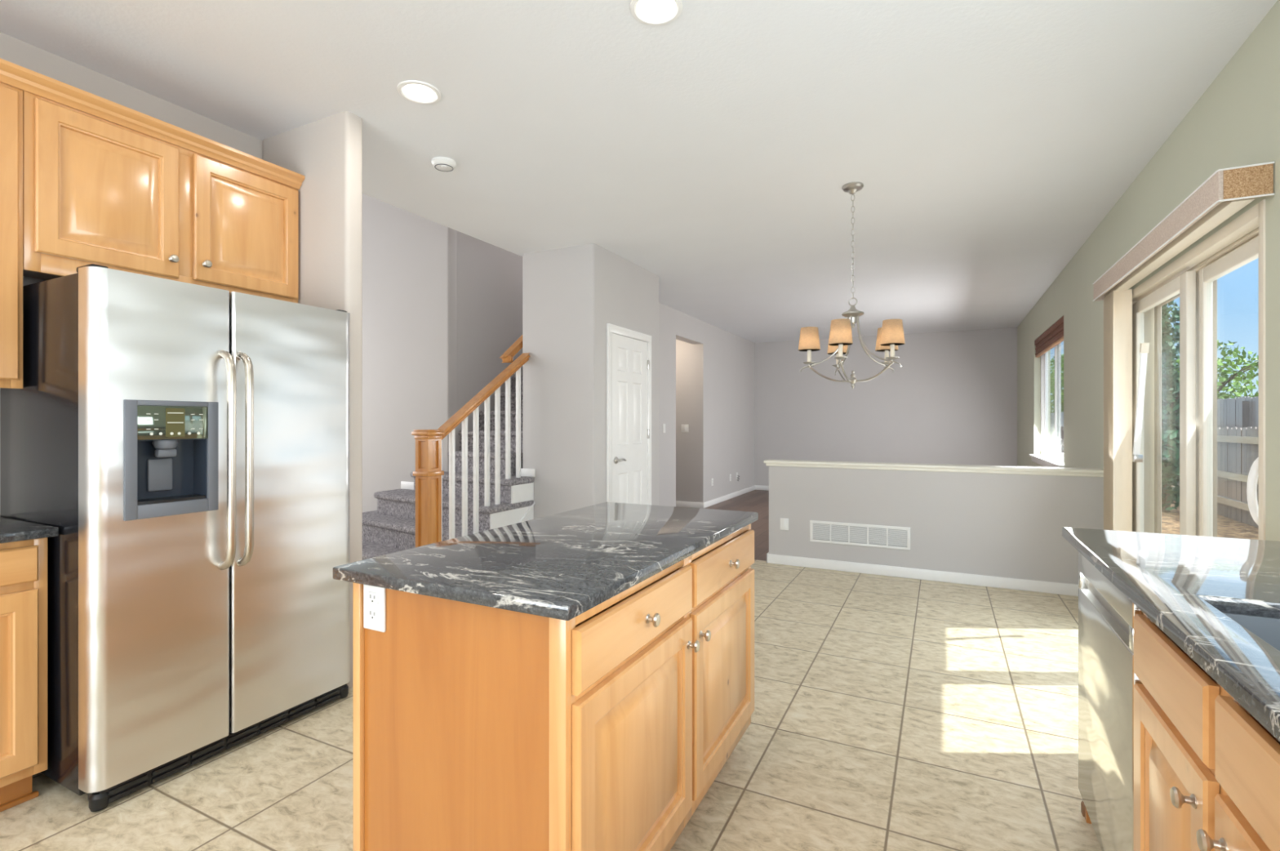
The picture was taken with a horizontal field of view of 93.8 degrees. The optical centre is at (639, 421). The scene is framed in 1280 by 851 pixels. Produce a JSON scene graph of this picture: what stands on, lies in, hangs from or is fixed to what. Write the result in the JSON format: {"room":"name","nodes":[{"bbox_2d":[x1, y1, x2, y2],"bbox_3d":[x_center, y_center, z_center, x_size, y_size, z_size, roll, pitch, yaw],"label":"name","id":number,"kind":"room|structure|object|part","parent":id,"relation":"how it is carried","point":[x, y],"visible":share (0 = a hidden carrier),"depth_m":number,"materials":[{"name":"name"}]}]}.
{"room":"kitchen","nodes":[
{"label":"kitchen","id":0,"kind":"room"},
{"bbox_2d":[0,31,262,285],"bbox_3d":[-3.343,-0.104,0.565,0.120,2.740,6.000,0,0,27],"label":"wall","id":1,"kind":"structure","parent":0,"point":[12,50],"depth_m":2.59,"materials":[{"name":"beige paint"}]},
{"bbox_2d":[0,82,22,388],"bbox_3d":[-2.470,-0.660,1.765,0.356,1.088,0.869,0,0,27],"label":"upper cabinet","id":2,"kind":"object","parent":1,"relation":"attached to","point":[11,97],"visible":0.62,"depth_m":2.06,"materials":[{"name":"brown wood"}]},
{"bbox_2d":[22,90,298,302],"bbox_3d":[-2.048,-0.869,2.602,0.356,0.670,1.001,0,0,27],"label":"upper cabinet","id":3,"kind":"object","parent":1,"relation":"attached to","point":[96,190],"visible":0.86,"depth_m":2.40,"materials":[{"name":"brown wood"}]},
{"bbox_3d":[-2.038,-0.874,2.314,0.019,0.544,0.445,0,0,27],"label":"door","id":4,"kind":"part","parent":3,"relation":"part of","materials":[{"name":"brown wood"}]},
{"bbox_2d":[0,57,304,190],"bbox_3d":[-2.119,-1.190,2.144,0.070,0.061,1.883,0,0,27],"label":"crown molding","id":5,"kind":"structure","parent":3,"relation":"attached to","point":[11,74],"depth_m":2.37,"materials":[{"name":"brown wood"}]},
{"bbox_3d":[-1.929,-0.674,2.475,0.030,0.033,0.033,0,0,27],"label":"knob","id":6,"kind":"part","parent":3,"relation":"part of","materials":[{"name":"silver metal"}]},
{"bbox_3d":[-1.873,-0.682,2.588,0.030,0.033,0.033,0,0,27],"label":"knob","id":7,"kind":"part","parent":3,"relation":"part of","materials":[{"name":"silver metal"}]},
{"bbox_3d":[-1.807,-0.879,2.772,0.019,0.539,0.464,0,0,27],"label":"door","id":8,"kind":"part","parent":3,"relation":"part of","materials":[{"name":"brown wood"}]},
{"bbox_2d":[262,111,362,688],"bbox_3d":[-1.664,-0.104,3.025,0.665,2.740,0.095,0,0,27],"label":"wall","id":9,"kind":"structure","parent":0,"point":[327,151],"depth_m":2.89,"materials":[{"name":"beige paint"}]},
{"bbox_2d":[362,193,457,511],"bbox_3d":[-3.585,-1.434,6.718,3.950,5.400,0.130,0,0,27],"label":"wall","id":10,"kind":"structure","parent":0,"point":[410,260],"depth_m":6.05,"materials":[{"name":"grey paint"}]},
{"bbox_2d":[457,231,522,450],"bbox_3d":[-0.928,-1.434,7.769,0.150,5.400,4.160,0,0,27],"label":"wall","id":11,"kind":"structure","parent":0,"point":[490,276],"depth_m":6.22,"materials":[{"name":"grey paint"}]},
{"bbox_2d":[0,489,1102,850],"bbox_3d":[-1.564,1.326,4.652,9.420,0.120,15.300,0,0,27],"label":"floor","id":12,"kind":"structure","parent":0,"point":[890,713],"depth_m":2.28,"materials":[{"name":"beige tile"}]},
{"bbox_2d":[0,537,47,811],"bbox_3d":[-2.384,0.824,1.722,0.548,0.884,0.869,0,0,27],"label":"base cabinet","id":13,"kind":"object","parent":12,"relation":"on","point":[23,563],"visible":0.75,"depth_m":1.94,"materials":[{"name":"brown wood"}]},
{"bbox_3d":[-2.098,0.466,1.769,0.019,0.116,0.472,0,0,27],"label":"drawer","id":14,"kind":"part","parent":13,"relation":"part of","materials":[{"name":"brown wood"}]},
{"bbox_3d":[-2.098,0.841,1.769,0.019,0.580,0.472,0,0,27],"label":"door","id":15,"kind":"part","parent":13,"relation":"part of","materials":[{"name":"brown wood"}]},
{"bbox_2d":[0,516,58,543],"bbox_3d":[-2.384,0.366,1.723,0.548,0.030,0.891,0,0,27],"label":"countertop","id":16,"kind":"structure","parent":13,"relation":"on","point":[11,530],"depth_m":1.97,"materials":[{"name":"black stone"}]},
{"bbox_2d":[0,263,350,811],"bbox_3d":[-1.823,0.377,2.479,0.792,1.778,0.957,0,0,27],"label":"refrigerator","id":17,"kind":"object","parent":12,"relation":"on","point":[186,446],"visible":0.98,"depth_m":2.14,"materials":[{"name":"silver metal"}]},
{"bbox_3d":[-1.693,0.346,2.112,0.085,1.690,0.419,0,0,27],"label":"freezer door","id":18,"kind":"part","parent":17,"relation":"part of","materials":[{"name":"silver metal"}]},
{"bbox_3d":[-1.685,0.095,2.123,0.072,0.061,0.072,0,0,27],"label":"spout","id":19,"kind":"part","parent":17,"relation":"part of","materials":[{"name":"grey plastic"}]},
{"bbox_3d":[-1.645,0.127,2.109,0.016,0.402,0.287,0,0,27],"label":"dispenser frame","id":20,"kind":"part","parent":17,"relation":"part of","materials":[{"name":"grey plastic"}]},
{"bbox_3d":[-1.645,0.003,2.110,0.014,0.117,0.217,0,0,27],"label":"control panel","id":21,"kind":"part","parent":17,"relation":"part of","materials":[{"name":"grey plastic"}]},
{"bbox_3d":[-1.544,0.143,2.241,0.080,0.829,0.028,0,0,27],"label":"handle","id":22,"kind":"part","parent":17,"relation":"part of","materials":[{"name":"silver metal"}]},
{"bbox_3d":[-1.515,0.143,2.298,0.080,0.829,0.028,0,0,27],"label":"handle","id":23,"kind":"part","parent":17,"relation":"part of","materials":[{"name":"silver metal"}]},
{"bbox_3d":[-1.476,0.346,2.543,0.085,1.690,0.530,0,0,27],"label":"door","id":24,"kind":"part","parent":17,"relation":"part of","materials":[{"name":"silver metal"}]},
{"bbox_2d":[362,375,535,559],"bbox_3d":[-1.537,-0.211,6.510,2.295,2.955,3.957,0,0,27],"label":"staircase","id":25,"kind":"structure","parent":12,"relation":"on","point":[390,528],"depth_m":5.24,"materials":[{"name":"grey carpet"}]},
{"bbox_2d":[411,352,530,546],"bbox_3d":[-1.263,0.331,4.715,0.164,1.870,1.218,0,0,27],"label":"stair railing","id":26,"kind":"object","parent":25,"relation":"attached to","point":[428,473],"visible":0.84,"depth_m":4.55,"materials":[{"name":"brown wood"}]},
{"bbox_3d":[-1.500,0.660,4.244,0.164,1.212,0.164,0,0,27],"label":"newel post","id":27,"kind":"part","parent":26,"relation":"part of","materials":[{"name":"brown wood"}]},
{"bbox_3d":[-1.236,-0.224,4.769,0.082,0.760,1.097,0,0,27],"label":"handrail","id":28,"kind":"part","parent":26,"relation":"part of","materials":[{"name":"brown wood"}]},
{"bbox_2d":[352,523,754,850],"bbox_3d":[-0.110,0.824,1.876,0.666,0.884,1.288,0,0,27],"label":"kitchen island","id":29,"kind":"object","parent":12,"relation":"on","point":[606,726],"visible":0.79,"depth_m":1.36,"materials":[{"name":"brown wood"}]},
{"bbox_2d":[363,584,386,631],"bbox_3d":[-0.635,0.439,1.429,0.072,0.116,0.010,0,0,27],"label":"electrical outlet","id":30,"kind":"object","parent":29,"relation":"attached to","point":[374,597],"visible":0.84,"depth_m":1.42,"materials":[{"name":"white plastic"}]},
{"bbox_2d":[368,591,377,604],"bbox_3d":[-0.636,0.419,1.426,0.034,0.027,0.004,0,0,27],"label":"receptacle","id":31,"kind":"object","parent":30,"relation":"attached to","point":[372,595],"depth_m":1.42,"materials":[{"name":"white plastic"}]},
{"bbox_2d":[368,607,377,620],"bbox_3d":[-0.636,0.459,1.426,0.034,0.027,0.004,0,0,27],"label":"receptacle","id":32,"kind":"object","parent":30,"relation":"attached to","point":[372,611],"depth_m":1.42,"materials":[{"name":"white plastic"}]},
{"bbox_2d":[333,502,758,620],"bbox_3d":[-0.143,0.366,1.888,0.682,0.030,1.327,0,0,27],"label":"island countertop","id":33,"kind":"structure","parent":29,"relation":"on","point":[564,565],"depth_m":1.54,"materials":[{"name":"black stone"}]},
{"bbox_3d":[0.008,0.479,1.459,0.019,0.130,0.603,0,0,27],"label":"drawer","id":34,"kind":"part","parent":29,"relation":"part of","materials":[{"name":"brown wood"}]},
{"bbox_3d":[0.008,0.836,1.459,0.019,0.544,0.603,0,0,27],"label":"door","id":35,"kind":"part","parent":29,"relation":"part of","materials":[{"name":"brown wood"}]},
{"bbox_3d":[0.032,0.479,1.451,0.030,0.033,0.033,0,0,27],"label":"knob","id":36,"kind":"part","parent":29,"relation":"part of","materials":[{"name":"silver metal"}]},
{"bbox_3d":[-0.132,0.824,1.889,0.615,0.884,1.285,0,0,27],"label":"frame","id":37,"kind":"part","parent":29,"relation":"part of","materials":[{"name":"brown wood"}]},
{"bbox_3d":[0.151,0.631,1.688,0.030,0.033,0.033,0,0,27],"label":"knob","id":38,"kind":"part","parent":29,"relation":"part of","materials":[{"name":"silver metal"}]},
{"bbox_3d":[0.193,0.631,1.771,0.030,0.033,0.033,0,0,27],"label":"knob","id":39,"kind":"part","parent":29,"relation":"part of","materials":[{"name":"silver metal"}]},
{"bbox_3d":[0.294,0.479,2.026,0.019,0.130,0.616,0,0,27],"label":"drawer","id":40,"kind":"part","parent":29,"relation":"part of","materials":[{"name":"brown wood"}]},
{"bbox_3d":[0.294,0.836,2.026,0.019,0.544,0.616,0,0,27],"label":"door","id":41,"kind":"part","parent":29,"relation":"part of","materials":[{"name":"brown wood"}]},
{"bbox_3d":[0.320,0.479,2.022,0.030,0.033,0.033,0,0,27],"label":"knob","id":42,"kind":"part","parent":29,"relation":"part of","materials":[{"name":"silver metal"}]},
{"bbox_2d":[1080,800,1091,823],"bbox_3d":[1.703,0.824,1.772,0.643,0.884,0.053,0,0,27],"label":"end panel","id":43,"kind":"object","parent":12,"relation":"on","point":[1083,810],"visible":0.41,"depth_m":1.91,"materials":[{"name":"brown wood"}]},
{"bbox_3d":[1.699,0.824,1.757,0.637,0.884,0.023,0,0,27],"label":"panel","id":44,"kind":"part","parent":43,"relation":"part of","materials":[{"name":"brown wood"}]},
{"bbox_2d":[1078,551,1142,850],"bbox_3d":[1.539,0.827,1.480,0.644,0.878,0.607,0,0,27],"label":"dishwasher","id":45,"kind":"object","parent":12,"relation":"on","point":[1107,677],"visible":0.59,"depth_m":1.58,"materials":[{"name":"grey metal"}]},
{"bbox_3d":[1.264,0.496,1.619,0.026,0.052,0.545,0,0,27],"label":"pocket handle","id":46,"kind":"part","parent":45,"relation":"part of","materials":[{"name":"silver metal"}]},
{"bbox_2d":[1133,612,1279,850],"bbox_3d":[1.187,0.824,0.803,0.694,0.884,0.903,0,0,27],"label":"base cabinet","id":47,"kind":"object","parent":12,"relation":"on","point":[1206,771],"visible":0.79,"depth_m":1.02,"materials":[{"name":"brown wood"}]},
{"bbox_3d":[1.020,0.849,1.153,0.019,0.531,0.407,0,0,27],"label":"door","id":48,"kind":"part","parent":47,"relation":"part of","materials":[{"name":"brown wood"}]},
{"bbox_3d":[1.020,0.495,1.153,0.019,0.135,0.407,0,0,27],"label":"false drawer","id":49,"kind":"part","parent":47,"relation":"part of","materials":[{"name":"brown wood"}]},
{"bbox_3d":[0.924,0.641,1.018,0.030,0.033,0.033,0,0,27],"label":"knob","id":50,"kind":"part","parent":47,"relation":"part of","materials":[{"name":"silver metal"}]},
{"bbox_3d":[0.931,0.774,0.932,0.020,0.784,0.903,0,0,27],"label":"frame","id":51,"kind":"part","parent":47,"relation":"part of","materials":[{"name":"brown wood"}]},
{"bbox_3d":[0.870,0.641,0.911,0.030,0.033,0.033,0,0,27],"label":"knob","id":52,"kind":"part","parent":47,"relation":"part of","materials":[{"name":"silver metal"}]},
{"bbox_3d":[0.814,0.849,0.745,0.019,0.531,0.432,0,0,27],"label":"door","id":53,"kind":"part","parent":47,"relation":"part of","materials":[{"name":"brown wood"}]},
{"bbox_3d":[0.814,0.495,0.745,0.019,0.135,0.432,0,0,27],"label":"false drawer","id":54,"kind":"part","parent":47,"relation":"part of","materials":[{"name":"brown wood"}]},
{"bbox_3d":[0.668,0.824,-0.226,0.694,0.884,1.398,0,0,27],"label":"base cabinet","id":55,"kind":"object","parent":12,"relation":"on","visible":0},
{"bbox_2d":[1062,526,1279,741],"bbox_3d":[1.034,0.366,0.489,0.686,0.030,3.045,0,0,27],"label":"countertop","id":56,"kind":"structure","parent":55,"relation":"on","point":[1184,584],"depth_m":1.24,"materials":[{"name":"black stone"}]},
{"bbox_2d":[1222,612,1279,650],"bbox_3d":[1.144,0.484,0.798,0.409,0.204,0.749,0,0,27],"label":"sink","id":57,"kind":"object","parent":56,"relation":"in","point":[1268,628],"visible":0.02,"depth_m":1.17,"materials":[{"name":"grey metal"}]},
{"bbox_2d":[522,243,658,519],"bbox_3d":[-0.421,-0.104,5.677,0.742,2.740,1.280,0,0,27],"label":"wall","id":58,"kind":"structure","parent":0,"point":[571,295],"depth_m":5.11,"materials":[{"name":"grey paint"}]},
{"bbox_2d":[606,323,651,504],"bbox_3d":[-0.066,0.211,5.481,0.068,2.110,0.850,0,0,27],"label":"door","id":59,"kind":"structure","parent":58,"relation":"in","point":[628,360],"depth_m":5.45,"materials":[{"name":"white paint"}]},
{"bbox_3d":[-0.168,0.336,5.267,0.058,0.062,0.147,0,0,27],"label":"lever handle","id":60,"kind":"part","parent":59,"relation":"part of","materials":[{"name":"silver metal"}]},
{"bbox_2d":[0,0,1277,342],"bbox_3d":[0.606,-1.624,3.558,4.560,0.300,15.300,0,0,27],"label":"ceiling","id":61,"kind":"structure","parent":0,"point":[713,149],"depth_m":2.87,"materials":[{"name":"paint"}]},
{"bbox_2d":[396,80,441,104],"bbox_3d":[-0.987,-1.484,2.675,0.188,0.036,0.188,0,0,27],"label":"recessed light","id":62,"kind":"object","parent":61,"relation":"in","point":[413,91],"visible":0.94,"depth_m":2.67,"materials":[{"name":"white paint"}]},
{"bbox_2d":[431,156,456,171],"bbox_3d":[-1.112,-1.454,3.393,0.136,0.041,0.136,0,0,27],"label":"smoke detector","id":63,"kind":"object","parent":61,"relation":"attached to","point":[440,163],"visible":1,"depth_m":3.36,"materials":[{"name":"white plastic"}]},
{"bbox_2d":[630,0,683,26],"bbox_3d":[0.058,-1.484,2.126,0.188,0.036,0.188,0,0,27],"label":"recessed light","id":64,"kind":"object","parent":61,"relation":"in","point":[649,12],"visible":1,"depth_m":2.14,"materials":[{"name":"white paint"}]},
{"bbox_2d":[798,182,905,389],"bbox_3d":[1.313,-0.837,3.729,0.630,1.275,0.625,0,0,27],"label":"chandelier","id":65,"kind":"object","parent":61,"relation":"hanging from","point":[891,335],"visible":1,"depth_m":3.71,"materials":[{"name":"silver metal"}]},
{"bbox_3d":[1.078,-0.527,3.812,0.136,0.142,0.136,0,0,27],"label":"lamp shade","id":66,"kind":"part","parent":65,"relation":"part of","materials":[{"name":"beige fabric"}]},
{"bbox_3d":[1.171,-0.457,3.785,0.305,0.415,0.064,0,0,27],"label":"arm","id":67,"kind":"part","parent":65,"relation":"part of","materials":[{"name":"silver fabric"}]},
{"bbox_3d":[1.323,-0.527,3.999,0.136,0.142,0.136,0,0,27],"label":"lamp shade","id":68,"kind":"part","parent":65,"relation":"part of","materials":[{"name":"beige fabric"}]},
{"bbox_3d":[1.181,-0.527,3.522,0.136,0.142,0.136,0,0,27],"label":"lamp shade","id":69,"kind":"part","parent":65,"relation":"part of","materials":[{"name":"beige fabric"}]},
{"bbox_3d":[1.325,-0.457,3.903,0.011,0.415,0.309,0,0,-1],"label":"arm","id":70,"kind":"part","parent":65,"relation":"part of","materials":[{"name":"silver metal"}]},
{"bbox_3d":[1.235,-0.457,3.601,0.011,0.415,0.309,0,0,35],"label":"arm","id":71,"kind":"part","parent":65,"relation":"part of","materials":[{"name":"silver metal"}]},
{"bbox_3d":[1.329,-1.072,3.738,0.022,0.700,0.052,0,0,-44],"label":"chain","id":72,"kind":"part","parent":65,"relation":"part of","materials":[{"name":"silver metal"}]},
{"bbox_3d":[1.486,-0.457,3.793,0.309,0.415,0.011,0,0,-19],"label":"arm","id":73,"kind":"part","parent":65,"relation":"part of","materials":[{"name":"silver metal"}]},
{"bbox_3d":[1.430,-0.457,3.606,0.011,0.415,0.309,0,0,-37],"label":"arm","id":74,"kind":"part","parent":65,"relation":"part of","materials":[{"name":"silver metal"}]},
{"bbox_3d":[1.577,-0.527,3.825,0.136,0.142,0.136,0,0,27],"label":"lamp shade","id":75,"kind":"part","parent":65,"relation":"part of","materials":[{"name":"beige fabric"}]},
{"bbox_3d":[1.489,-0.527,3.530,0.136,0.142,0.136,0,0,27],"label":"lamp shade","id":76,"kind":"part","parent":65,"relation":"part of","materials":[{"name":"beige fabric"}]},
{"bbox_2d":[675,338,693,502],"bbox_3d":[-0.051,-0.104,9.320,1.920,2.740,0.100,0,0,27],"label":"wall","id":77,"kind":"structure","parent":0,"point":[684,350],"depth_m":8.91,"materials":[{"name":"grey paint"}]},
{"bbox_2d":[681,424,688,431],"bbox_3d":[0.666,0.096,8.897,0.115,0.116,0.011,0,0,27],"label":"light switch","id":78,"kind":"object","parent":77,"relation":"attached to","point":[684,427],"visible":1,"depth_m":8.89,"materials":[{"name":"white plastic"}]},
{"bbox_2d":[675,500,703,508],"bbox_3d":[0.002,1.224,9.229,2.095,0.085,0.015,0,0,27],"label":"baseboard","id":79,"kind":"structure","parent":77,"relation":"attached to","point":[681,504],"depth_m":8.85,"materials":[{"name":"white paint"}]},
{"bbox_2d":[658,302,754,506],"bbox_3d":[0.849,-0.104,8.794,0.160,2.740,5.430,0,0,27],"label":"wall","id":80,"kind":"structure","parent":0,"point":[723,361],"depth_m":8.96,"materials":[{"name":"grey paint"}]},
{"bbox_2d":[662,423,665,432],"bbox_3d":[0.306,0.081,7.528,0.011,0.116,0.072,0,0,27],"label":"light switch","id":81,"kind":"object","parent":80,"relation":"attached to","point":[664,424],"visible":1,"depth_m":7.51,"materials":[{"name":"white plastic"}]},
{"bbox_2d":[703,484,755,507],"bbox_3d":[0.927,1.224,8.755,0.015,0.085,5.430,0,0,27],"label":"baseboard","id":82,"kind":"structure","parent":80,"relation":"attached to","point":[716,500],"depth_m":9.73,"materials":[{"name":"white paint"}]},
{"bbox_2d":[754,327,1017,485],"bbox_3d":[3.109,-0.104,10.779,6.250,2.740,0.150,0,0,27],"label":"wall","id":83,"kind":"structure","parent":0,"point":[952,399],"depth_m":10.09,"materials":[{"name":"grey paint"}]},
{"bbox_2d":[755,484,768,490],"bbox_3d":[4.001,1.224,10.237,4.170,0.085,0.015,0,0,27],"label":"baseboard","id":84,"kind":"structure","parent":83,"relation":"attached to","point":[757,486],"depth_m":11.11,"materials":[{"name":"white paint"}]},
{"bbox_2d":[768,465,1103,584],"bbox_3d":[2.270,0.824,4.881,2.440,0.885,0.120,0,0,27],"label":"wall","id":85,"kind":"structure","parent":0,"point":[1004,525],"depth_m":4.73,"materials":[{"name":"grey paint"}]},
{"bbox_2d":[780,517,788,529],"bbox_3d":[1.280,0.906,5.306,0.075,0.105,0.011,0,0,27],"label":"electrical outlet","id":86,"kind":"object","parent":85,"relation":"attached to","point":[784,522],"visible":1,"depth_m":5.30,"materials":[{"name":"white plastic"}]},
{"bbox_2d":[809,520,910,550],"bbox_3d":[1.835,0.946,5.027,0.798,0.184,0.011,0,0,27],"label":"air vent","id":87,"kind":"object","parent":85,"relation":"in","point":[827,531],"visible":1,"depth_m":5.02,"materials":[{"name":"white plastic"}]},
{"bbox_2d":[766,551,1079,595],"bbox_3d":[2.263,1.224,4.884,2.455,0.085,0.150,0,0,27],"label":"baseboard","id":88,"kind":"structure","parent":85,"relation":"attached to","point":[1058,588],"depth_m":4.77,"materials":[{"name":"white paint"}]},
{"bbox_2d":[764,458,1103,476],"bbox_3d":[2.254,0.369,4.889,2.475,0.050,0.190,0,0,27],"label":"trim","id":89,"kind":"structure","parent":85,"relation":"attached to","point":[1089,472],"depth_m":4.74,"materials":[{"name":"beige paint"}]},
{"bbox_2d":[1017,0,1279,541],"bbox_3d":[2.566,-0.104,2.570,0.170,2.740,15.300,0,0,27],"label":"wall","id":90,"kind":"structure","parent":0,"point":[1235,122],"depth_m":3.02,"materials":[{"name":"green paint"}]},
{"bbox_2d":[1028,342,1064,466],"bbox_3d":[4.585,-0.267,6.665,0.190,1.535,2.170,0,0,27],"label":"window","id":91,"kind":"structure","parent":90,"relation":"in","point":[1048,457],"depth_m":6.71,"materials":[{"name":"white paint"}]},
{"bbox_3d":[4.554,0.457,6.680,0.120,0.089,2.170,0,0,27],"label":"sill","id":92,"kind":"part","parent":91,"relation":"part of","materials":[{"name":"white paint"}]},
{"bbox_2d":[1034,315,1063,357],"bbox_3d":[4.574,-0.924,6.670,0.055,0.216,2.050,0,0,27],"label":"woven shade","id":93,"kind":"object","parent":91,"relation":"attached to","point":[1053,335],"visible":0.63,"depth_m":6.55,"materials":[{"name":"brown wood"}]},
{"bbox_3d":[4.639,-0.309,6.638,0.070,1.450,2.070,0,0,27],"label":"frame","id":94,"kind":"part","parent":91,"relation":"part of","materials":[{"name":"white paint"}]},
{"bbox_3d":[4.862,-0.309,7.060,0.024,1.350,1.015,0,0,27],"label":"sash","id":95,"kind":"part","parent":91,"relation":"part of","materials":[{"name":"white paint"}]},
{"bbox_3d":[4.409,-0.309,6.219,0.024,1.350,1.015,0,0,27],"label":"sash","id":96,"kind":"part","parent":91,"relation":"part of","materials":[{"name":"white paint"}]},
{"bbox_2d":[1103,197,1255,531],"bbox_3d":[2.647,0.199,3.050,0.093,2.075,1.930,0,0,27],"label":"door frame","id":97,"kind":"structure","parent":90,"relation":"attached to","point":[1117,301],"depth_m":3.69,"materials":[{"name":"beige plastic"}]},
{"bbox_2d":[1092,161,1275,301],"bbox_3d":[2.622,-0.859,3.042,0.152,0.119,2.016,0,0,27],"label":"valance","id":98,"kind":"object","parent":90,"relation":"attached to","point":[1254,180],"visible":0.87,"depth_m":2.39,"materials":[{"name":"beige fabric"}]},
{"bbox_2d":[1132,199,1265,539],"bbox_3d":[2.752,0.229,2.959,0.190,2.075,1.838,0,0,27],"label":"door","id":99,"kind":"structure","parent":90,"relation":"in","point":[1192,277],"depth_m":2.92,"materials":[{"name":"beige plastic"}]},
{"bbox_2d":[1132,342,1149,462],"bbox_3d":[2.919,-0.111,3.489,0.057,0.694,0.102,0,0,27],"label":"bar","id":100,"kind":"object","parent":99,"relation":"attached to","point":[1144,347],"visible":1,"depth_m":3.48,"materials":[{"name":"white paint"}]},
{"bbox_3d":[2.906,0.248,3.344,0.038,1.975,0.937,0,0,27],"label":"fixed panel","id":101,"kind":"part","parent":99,"relation":"part of","materials":[{"name":"beige plastic"}]},
{"bbox_3d":[3.002,0.241,3.314,0.022,1.990,0.880,0,0,27],"label":"screen frame","id":102,"kind":"part","parent":99,"relation":"part of","materials":[{"name":"white plastic"}]},
{"bbox_3d":[2.564,0.248,2.560,0.038,1.975,0.870,0,0,27],"label":"sliding panel","id":103,"kind":"part","parent":99,"relation":"part of","materials":[{"name":"beige plastic"}]},
{"bbox_3d":[2.333,0.261,2.239,0.090,0.340,0.050,0,0,27],"label":"pull handle","id":104,"kind":"part","parent":99,"relation":"part of","materials":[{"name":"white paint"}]},
{"bbox_3d":[-0.068,-1.434,7.313,0.096,5.400,4.200,0,0,27],"label":"wall","id":105,"kind":"structure","parent":0,"visible":0},
{"bbox_2d":[499,334,522,362],"bbox_3d":[-0.799,-1.200,6.047,0.109,1.354,1.766,0,0,27],"label":"wall handrail","id":106,"kind":"object","parent":105,"relation":"attached to","point":[507,357],"visible":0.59,"depth_m":5.36,"materials":[{"name":"brown wood"}]},
{"label":"outside","id":107,"kind":"structure","parent":0,"visible":0},
{"bbox_2d":[1161,500,1258,539],"bbox_3d":[29.211,1.436,12.153,38.770,0.100,72.000,0,0,27],"label":"ground","id":108,"kind":"structure","parent":107,"point":[1228,527],"depth_m":7.88,"materials":[{"name":"brown soil"}]},
{"bbox_2d":[1049,354,1063,413],"bbox_3d":[28.216,-1.605,39.520,3.709,5.987,5.074,0,0,27],"label":"leafy tree","id":109,"kind":"object","parent":108,"relation":"on","point":[1052,373],"visible":0.1,"depth_m":39.13,"materials":[{"name":"green plant"}]},
{"bbox_2d":[1049,423,1258,528],"bbox_3d":[12.056,0.724,15.787,0.122,1.325,29.048,0,0,27],"label":"fence","id":110,"kind":"object","parent":108,"relation":"on","point":[1237,448],"visible":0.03,"depth_m":8.45,"materials":[{"name":"brown wood"}]},
{"bbox_3d":[14.304,0.771,20.277,0.095,1.230,0.090,0,0,27],"label":"post","id":111,"kind":"part","parent":110,"relation":"part of","materials":[{"name":"wood"}]},
{"bbox_3d":[12.058,0.246,15.759,0.040,0.090,29.000,0,0,27],"label":"rail","id":112,"kind":"part","parent":110,"relation":"part of","materials":[{"name":"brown wood"}]},
{"bbox_3d":[12.058,0.766,15.759,0.040,0.090,29.000,0,0,27],"label":"rail","id":113,"kind":"part","parent":110,"relation":"part of","materials":[{"name":"brown wood"}]},
{"bbox_3d":[12.058,1.146,15.759,0.040,0.090,29.000,0,0,27],"label":"rail","id":114,"kind":"part","parent":110,"relation":"part of","materials":[{"name":"brown wood"}]},
{"bbox_2d":[1049,395,1258,428],"bbox_3d":[15.142,0.439,18.131,0.122,1.895,34.012,0,0,27],"label":"fence","id":115,"kind":"object","parent":108,"relation":"on","point":[1239,411],"visible":0.08,"depth_m":12.25,"materials":[{"name":"grey wood"}]},
{"bbox_3d":[11.952,0.486,11.832,0.095,1.800,0.090,0,0,27],"label":"post","id":116,"kind":"part","parent":115,"relation":"part of","materials":[{"name":"grey wood"}]},
{"bbox_2d":[1161,303,1179,511],"bbox_3d":[8.081,-0.247,9.252,0.687,3.321,0.694,0,0,-34],"label":"evergreen tree","id":117,"kind":"object","parent":108,"relation":"on","point":[1170,375],"visible":0.48,"depth_m":9.10,"materials":[{"name":"green plant"}]},
{"bbox_2d":[1166,299,1179,380],"bbox_3d":[17.794,-1.484,20.376,2.398,5.747,2.447,0,0,27],"label":"evergreen tree","id":118,"kind":"object","parent":108,"relation":"on","point":[1175,315],"visible":0.03,"depth_m":19.86,"materials":[{"name":"green plant"}]},
{"bbox_2d":[1175,339,1258,399],"bbox_3d":[15.400,-0.400,15.983,2.143,3.581,2.233,0,0,27],"label":"leafy tree","id":119,"kind":"object","parent":108,"relation":"on","point":[1224,378],"visible":0.24,"depth_m":15.52,"materials":[{"name":"green plant"}]}
]}

